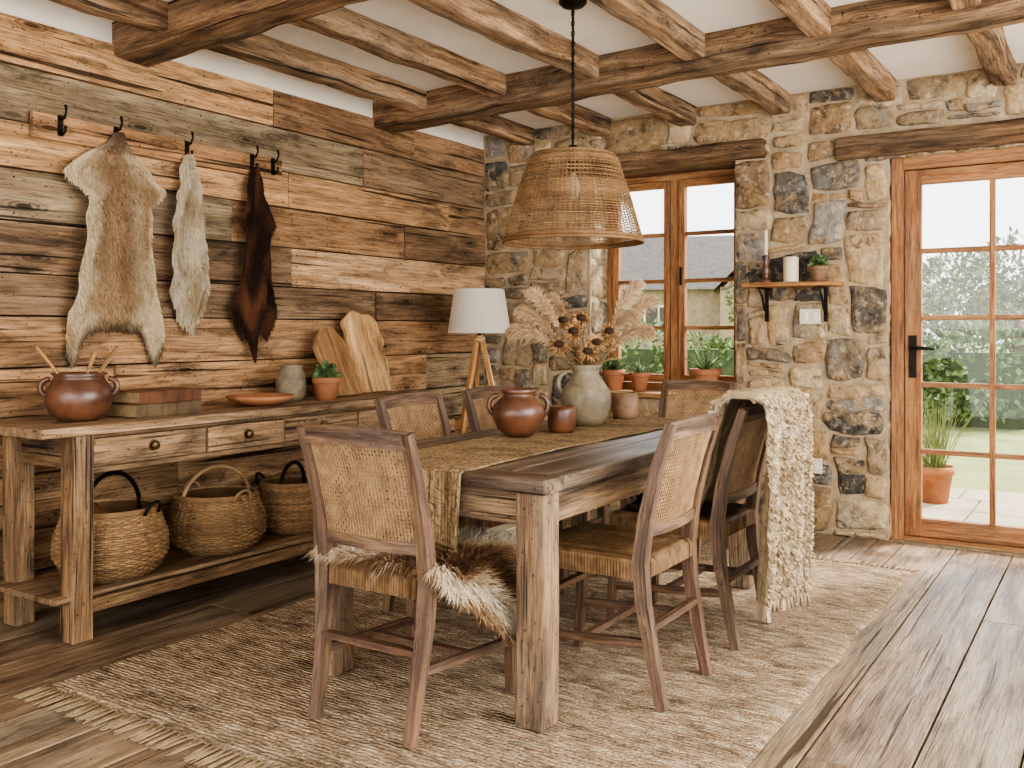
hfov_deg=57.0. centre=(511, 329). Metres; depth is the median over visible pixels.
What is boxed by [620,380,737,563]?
dining chair
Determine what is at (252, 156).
coat hook
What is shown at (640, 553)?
dining chair
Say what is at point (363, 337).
board
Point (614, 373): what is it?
potted succulent
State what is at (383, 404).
dining chair
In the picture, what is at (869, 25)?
ceiling beam
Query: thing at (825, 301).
shelf bracket
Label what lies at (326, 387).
potted succulent
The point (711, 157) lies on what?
trim
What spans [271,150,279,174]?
coat hook
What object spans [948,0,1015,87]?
joist
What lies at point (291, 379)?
vase
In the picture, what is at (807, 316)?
light switch
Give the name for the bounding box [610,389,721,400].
window sill
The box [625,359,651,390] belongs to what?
aloe
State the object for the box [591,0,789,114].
joist
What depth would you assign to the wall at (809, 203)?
5.63 m
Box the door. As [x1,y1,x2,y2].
[891,147,1023,553]
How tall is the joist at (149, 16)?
0.170 m
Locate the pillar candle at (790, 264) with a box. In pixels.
[783,256,798,281]
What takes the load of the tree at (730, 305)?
on the lawn at (970, 472)
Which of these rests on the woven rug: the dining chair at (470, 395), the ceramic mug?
the dining chair at (470, 395)
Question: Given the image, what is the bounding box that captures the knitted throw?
[669,386,814,622]
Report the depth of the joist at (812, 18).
4.56 m
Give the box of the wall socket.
[811,458,821,473]
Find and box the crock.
[35,345,119,421]
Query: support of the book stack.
on the console table at (81, 450)
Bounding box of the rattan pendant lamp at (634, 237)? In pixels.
[501,0,644,249]
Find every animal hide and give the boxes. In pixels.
[64,128,166,368]
[229,163,277,363]
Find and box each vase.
[275,365,305,400]
[504,277,659,426]
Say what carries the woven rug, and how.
on the floor
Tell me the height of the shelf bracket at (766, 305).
0.204 m
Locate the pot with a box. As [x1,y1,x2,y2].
[486,388,550,436]
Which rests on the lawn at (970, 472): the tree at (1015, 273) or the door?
the tree at (1015, 273)
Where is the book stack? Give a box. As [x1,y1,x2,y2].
[105,387,200,418]
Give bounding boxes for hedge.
[621,306,1023,428]
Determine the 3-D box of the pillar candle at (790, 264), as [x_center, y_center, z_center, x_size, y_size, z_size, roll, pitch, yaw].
[1.645,-0.360,5.560,0.088,0.158,0.088,0,0,33]
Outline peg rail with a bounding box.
[30,110,281,180]
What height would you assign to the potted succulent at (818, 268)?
0.166 m
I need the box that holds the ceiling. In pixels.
[40,0,1023,135]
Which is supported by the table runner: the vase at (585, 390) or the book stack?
the vase at (585, 390)
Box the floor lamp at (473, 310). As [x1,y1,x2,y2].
[448,288,509,433]
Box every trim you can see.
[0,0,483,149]
[566,138,764,180]
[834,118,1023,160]
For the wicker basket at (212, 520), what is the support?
on the console table at (81, 450)
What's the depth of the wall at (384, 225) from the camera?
4.90 m
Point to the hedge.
(954, 365)
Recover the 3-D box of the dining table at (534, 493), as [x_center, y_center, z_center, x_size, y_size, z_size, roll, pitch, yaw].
[0.224,0.815,3.835,0.962,0.753,1.961,0,0,33]
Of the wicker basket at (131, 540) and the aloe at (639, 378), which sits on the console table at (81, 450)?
the wicker basket at (131, 540)
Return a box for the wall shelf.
[741,281,843,287]
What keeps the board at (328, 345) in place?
on the console table at (81, 450)
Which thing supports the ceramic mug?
on the table runner
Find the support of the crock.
on the console table at (81, 450)
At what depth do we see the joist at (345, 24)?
4.68 m
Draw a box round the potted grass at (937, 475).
[923,388,981,503]
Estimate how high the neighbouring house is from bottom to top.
5.200 m
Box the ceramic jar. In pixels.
[611,392,637,418]
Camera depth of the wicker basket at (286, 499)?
4.68 m
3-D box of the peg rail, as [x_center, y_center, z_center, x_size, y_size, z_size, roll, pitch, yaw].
[-1.653,-0.875,4.586,0.027,0.111,1.410,0,0,33]
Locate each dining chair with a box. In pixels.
[296,424,515,748]
[374,392,505,633]
[461,385,607,595]
[558,413,722,711]
[607,403,771,649]
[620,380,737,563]
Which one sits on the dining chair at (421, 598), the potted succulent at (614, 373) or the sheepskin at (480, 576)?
the sheepskin at (480, 576)
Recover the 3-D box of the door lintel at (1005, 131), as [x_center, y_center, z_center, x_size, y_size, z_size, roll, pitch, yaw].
[2.644,-1.055,5.206,1.605,0.139,0.356,0,0,33]
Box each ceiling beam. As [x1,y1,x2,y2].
[111,0,373,65]
[372,0,1023,130]
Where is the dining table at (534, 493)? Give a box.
[314,420,756,732]
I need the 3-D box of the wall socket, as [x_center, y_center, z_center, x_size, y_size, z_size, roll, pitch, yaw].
[1.770,0.800,5.569,0.120,0.090,0.020,0,0,33]
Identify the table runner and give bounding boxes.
[348,415,679,553]
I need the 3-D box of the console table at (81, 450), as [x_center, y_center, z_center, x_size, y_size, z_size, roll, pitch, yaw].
[-1.281,0.785,4.632,0.506,0.833,2.431,0,0,33]
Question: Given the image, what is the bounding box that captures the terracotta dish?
[225,393,294,405]
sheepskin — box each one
[304,523,515,646]
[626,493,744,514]
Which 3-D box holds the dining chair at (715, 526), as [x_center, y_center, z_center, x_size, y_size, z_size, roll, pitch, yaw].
[0.738,0.735,3.788,0.583,0.911,0.448,0,0,33]
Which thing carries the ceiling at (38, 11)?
attached to the wall at (384, 225)
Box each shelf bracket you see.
[756,287,768,321]
[816,286,827,321]
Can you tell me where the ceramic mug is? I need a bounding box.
[548,405,575,432]
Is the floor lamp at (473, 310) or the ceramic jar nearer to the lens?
the ceramic jar
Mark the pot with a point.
(518, 413)
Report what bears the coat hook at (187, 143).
attached to the peg rail
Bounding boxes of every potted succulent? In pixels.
[311,360,344,400]
[603,357,626,389]
[806,253,829,280]
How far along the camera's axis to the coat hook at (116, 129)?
4.29 m
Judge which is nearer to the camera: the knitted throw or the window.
the knitted throw
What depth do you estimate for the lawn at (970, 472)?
9.22 m
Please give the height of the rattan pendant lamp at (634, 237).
1.049 m
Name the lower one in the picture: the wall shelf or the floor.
the floor
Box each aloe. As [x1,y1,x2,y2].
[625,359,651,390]
[682,346,722,393]
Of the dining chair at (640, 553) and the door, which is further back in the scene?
the door
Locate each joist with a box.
[51,0,534,145]
[226,0,611,135]
[412,0,695,125]
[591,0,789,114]
[766,0,896,101]
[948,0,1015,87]
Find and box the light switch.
[800,309,820,323]
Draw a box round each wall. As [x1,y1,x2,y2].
[0,12,485,619]
[481,63,1023,540]
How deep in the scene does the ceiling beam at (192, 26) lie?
3.98 m
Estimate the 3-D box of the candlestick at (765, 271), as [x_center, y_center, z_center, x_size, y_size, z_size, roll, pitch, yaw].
[1.519,-0.446,5.641,0.072,0.330,0.072,0,0,33]
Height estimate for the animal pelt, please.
0.922 m
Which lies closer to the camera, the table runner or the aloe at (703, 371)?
the table runner
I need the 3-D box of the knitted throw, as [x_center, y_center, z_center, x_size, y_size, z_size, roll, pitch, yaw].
[0.878,0.638,3.621,0.537,0.826,0.603,0,0,38]
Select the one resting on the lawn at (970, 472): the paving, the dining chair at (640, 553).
the paving
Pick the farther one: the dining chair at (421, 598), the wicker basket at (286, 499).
the wicker basket at (286, 499)
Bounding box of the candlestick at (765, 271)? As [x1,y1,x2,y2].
[760,230,771,282]
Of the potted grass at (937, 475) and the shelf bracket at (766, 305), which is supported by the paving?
the potted grass at (937, 475)
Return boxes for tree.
[724,283,733,322]
[923,231,1023,351]
[973,271,1023,352]
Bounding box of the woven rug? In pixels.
[13,524,918,767]
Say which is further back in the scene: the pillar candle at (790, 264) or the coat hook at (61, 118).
the pillar candle at (790, 264)
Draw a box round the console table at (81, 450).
[0,391,433,644]
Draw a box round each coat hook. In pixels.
[58,104,67,136]
[114,116,122,132]
[185,132,193,154]
[250,146,258,168]
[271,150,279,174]
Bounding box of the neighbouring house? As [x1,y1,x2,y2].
[621,235,733,348]
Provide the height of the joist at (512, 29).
0.175 m
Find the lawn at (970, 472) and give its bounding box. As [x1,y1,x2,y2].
[923,344,1023,493]
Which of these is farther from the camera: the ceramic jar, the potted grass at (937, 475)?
the potted grass at (937, 475)
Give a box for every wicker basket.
[50,470,169,583]
[166,464,266,555]
[255,460,313,534]
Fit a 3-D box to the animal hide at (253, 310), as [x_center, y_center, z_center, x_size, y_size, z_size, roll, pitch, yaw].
[-1.351,-0.350,4.972,0.101,1.063,0.334,0,0,36]
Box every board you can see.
[313,328,360,396]
[340,311,390,392]
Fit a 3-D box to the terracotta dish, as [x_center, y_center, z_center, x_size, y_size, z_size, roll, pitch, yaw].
[-1.234,0.344,4.619,0.330,0.050,0.330,0,0,33]
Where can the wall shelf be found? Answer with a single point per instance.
(803, 283)
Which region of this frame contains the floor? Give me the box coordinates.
[0,508,1023,767]
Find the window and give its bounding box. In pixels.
[607,168,735,391]
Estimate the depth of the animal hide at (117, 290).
4.27 m
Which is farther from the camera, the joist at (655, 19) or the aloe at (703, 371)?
the aloe at (703, 371)
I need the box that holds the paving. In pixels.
[923,488,1023,526]

